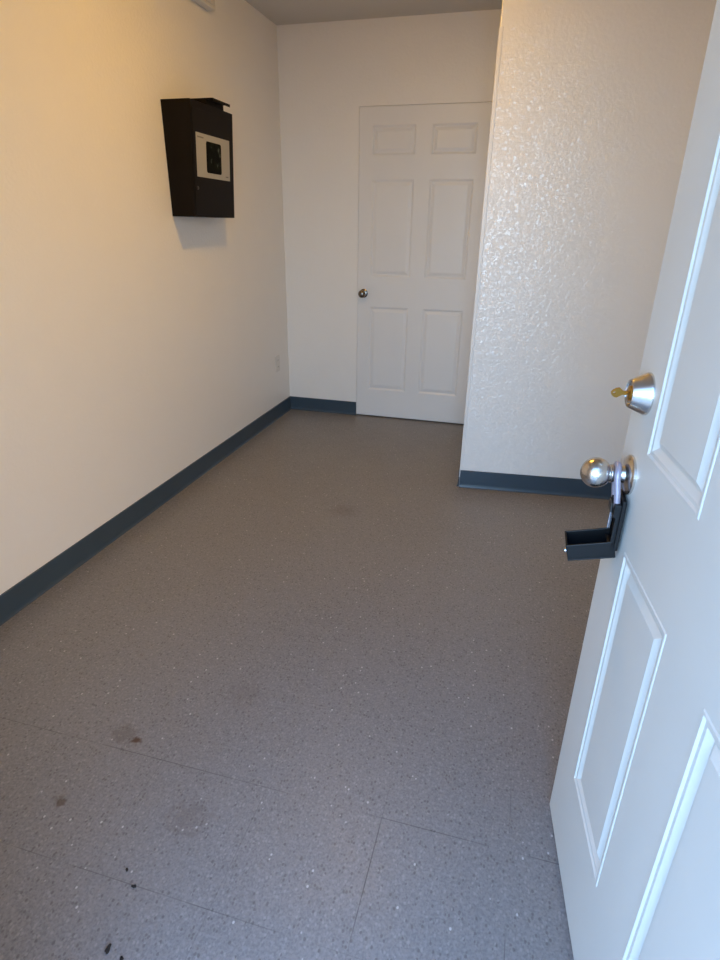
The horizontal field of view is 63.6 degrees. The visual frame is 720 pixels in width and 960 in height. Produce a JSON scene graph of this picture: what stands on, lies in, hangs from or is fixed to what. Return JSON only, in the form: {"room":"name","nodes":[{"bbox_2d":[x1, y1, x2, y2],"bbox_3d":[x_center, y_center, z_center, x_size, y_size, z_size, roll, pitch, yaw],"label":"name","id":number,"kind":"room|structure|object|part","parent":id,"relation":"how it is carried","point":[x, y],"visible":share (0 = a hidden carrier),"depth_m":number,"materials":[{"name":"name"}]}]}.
{"room":"entrance hallway","nodes":[
{"label":"entrance hallway","id":0,"kind":"room"},
{"bbox_2d":[0,0,289,594],"bbox_3d":[-1.115,-0.954,2.391,0.120,2.474,4.172,7,24,14],"label":"wall","id":1,"kind":"structure","parent":0,"point":[137,338],"depth_m":2.48,"materials":[{"name":"paint"}]},
{"bbox_2d":[0,396,290,625],"bbox_3d":[-1.061,0.133,2.868,0.014,0.102,3.892,7,24,14],"label":"baseboard","id":2,"kind":"structure","parent":1,"relation":"attached to","point":[26,591],"depth_m":2.69,"materials":[{"name":"plastic"}]},
{"bbox_2d":[160,98,233,217],"bbox_3d":[-0.762,-1.579,2.875,0.182,0.508,0.417,7,24,14],"label":"box","id":3,"kind":"object","parent":1,"relation":"attached to","point":[198,133],"visible":1,"depth_m":2.76,"materials":[{"name":"black metal"}]},
{"bbox_2d":[191,98,229,110],"bbox_3d":[-0.751,-1.811,2.808,0.182,0.028,0.175,7,24,14],"label":"hood","id":4,"kind":"object","parent":3,"relation":"attached to","point":[210,104],"depth_m":2.76,"materials":[{"name":"black metal"}]},
{"bbox_3d":[-0.720,-1.553,2.875,0.026,0.442,0.399,7,24,14],"label":"panel","id":5,"kind":"part","parent":3,"relation":"part of","materials":[{"name":"black metal"}]},
{"bbox_2d":[206,141,221,174],"bbox_3d":[-0.717,-1.579,2.854,0.008,0.134,0.150,7,24,14],"label":"screen","id":6,"kind":"object","parent":3,"relation":"attached to","point":[213,148],"depth_m":2.85,"materials":[{"name":"black glass"}]},
{"bbox_2d":[192,0,215,10],"bbox_3d":[-0.763,-2.347,2.772,0.048,0.120,0.220,7,24,14],"label":"light fixture","id":7,"kind":"object","parent":1,"relation":"attached to","point":[209,5],"depth_m":2.83,"materials":[{"name":"white plastic"}]},
{"bbox_2d":[275,355,279,372],"bbox_3d":[-0.602,-0.852,4.254,0.008,0.118,0.072,7,24,14],"label":"wall outlet","id":8,"kind":"object","parent":1,"relation":"attached to","point":[277,358],"visible":1,"depth_m":4.25,"materials":[{"name":"white plastic"}]},
{"bbox_2d":[0,409,609,959],"bbox_3d":[0.121,0.388,2.602,2.720,0.120,4.172,7,24,14],"label":"floor","id":9,"kind":"structure","parent":0,"point":[314,703],"depth_m":1.72,"materials":[{"name":"plastic"}]},
{"bbox_2d":[105,943,110,953],"bbox_3d":[-0.504,0.939,1.163,0.010,0.007,0.018,7,24,14],"label":"crumb","id":10,"kind":"object","parent":9,"relation":"on","point":[107,949],"visible":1,"depth_m":1.16,"materials":[{"name":"black"}]},
{"bbox_2d":[245,0,501,24],"bbox_3d":[0.156,-1.980,1.567,2.720,0.100,4.172,7,24,14],"label":"ceiling","id":11,"kind":"structure","parent":0,"point":[280,12],"depth_m":3.31,"materials":[{"name":"grey paint"}]},
{"bbox_2d":[277,9,500,401],"bbox_3d":[0.675,-1.577,3.875,2.480,2.474,0.120,7,24,14],"label":"wall","id":12,"kind":"structure","parent":0,"point":[327,71],"depth_m":3.76,"materials":[{"name":"paint"}]},
{"bbox_2d":[290,396,355,414],"bbox_3d":[-0.293,-0.579,4.521,0.542,0.102,0.014,7,24,14],"label":"baseboard","id":13,"kind":"structure","parent":12,"relation":"attached to","point":[297,403],"depth_m":4.52,"materials":[{"name":"plastic"}]},
{"bbox_2d":[356,102,491,423],"bbox_3d":[0.380,-1.377,3.955,0.834,2.017,0.104,7,24,14],"label":"door","id":14,"kind":"structure","parent":12,"relation":"in","point":[422,167],"depth_m":3.91,"materials":[{"name":"paint"}]},
{"bbox_3d":[0.016,-1.306,4.075,0.060,0.060,0.070,7,24,14],"label":"knob","id":15,"kind":"part","parent":14,"relation":"part of","materials":[{"name":"silver metal"}]},
{"bbox_2d":[459,0,716,480],"bbox_3d":[1.213,-1.252,3.150,1.021,2.474,1.127,7,24,14],"label":"wall","id":16,"kind":"structure","parent":0,"point":[596,99],"depth_m":2.65,"materials":[{"name":"paint"}]},
{"bbox_2d":[459,27,502,476],"bbox_3d":[0.577,-0.956,2.838,0.018,2.045,0.017,7,24,14],"label":"guard","id":17,"kind":"object","parent":16,"relation":"attached to","point":[500,35],"visible":1,"depth_m":2.74,"materials":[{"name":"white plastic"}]},
{"bbox_2d":[459,470,611,499],"bbox_3d":[1.061,0.034,3.164,1.024,0.102,0.014,5,24,9],"label":"baseboard","id":18,"kind":"structure","parent":16,"relation":"attached to","point":[570,487],"depth_m":3.18,"materials":[{"name":"plastic"}]},
{"bbox_3d":[-0.393,-0.032,0.307,2.480,2.474,0.160,7,24,14],"label":"wall","id":19,"kind":"structure","parent":0,"visible":0},
{"bbox_2d":[550,0,719,959],"bbox_3d":[0.407,0.054,0.667,0.138,2.025,0.860,4,24,8],"label":"door","id":20,"kind":"structure","parent":19,"relation":"in","point":[635,799],"depth_m":0.85,"materials":[{"name":"paint"}]},
{"bbox_2d":[564,461,626,560],"bbox_3d":[0.428,0.055,1.057,0.088,0.192,0.062,7,24,14],"label":"box","id":21,"kind":"object","parent":20,"relation":"hanging from","point":[596,543],"visible":0.98,"depth_m":1.05,"materials":[{"name":"black plastic"}]},
{"bbox_3d":[0.454,0.071,1.056,0.006,0.036,0.005,7,24,14],"label":"latch lever","id":22,"kind":"part","parent":21,"relation":"part of","materials":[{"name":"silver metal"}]},
{"bbox_3d":[0.451,0.044,1.044,0.003,0.018,0.028,7,24,14],"label":"dial plate","id":23,"kind":"part","parent":21,"relation":"part of","materials":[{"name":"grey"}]},
{"bbox_3d":[0.423,-0.013,1.035,0.058,0.054,0.054,4,24,8],"label":"knob","id":24,"kind":"part","parent":20,"relation":"part of","materials":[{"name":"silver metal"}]},
{"bbox_2d":[611,387,628,397],"bbox_3d":[0.435,-0.147,0.975,0.027,0.020,0.012,4,24,8],"label":"key","id":25,"kind":"object","parent":20,"relation":"attached to","point":[618,391],"visible":1,"depth_m":0.97,"materials":[{"name":"gold metal"}]}
]}

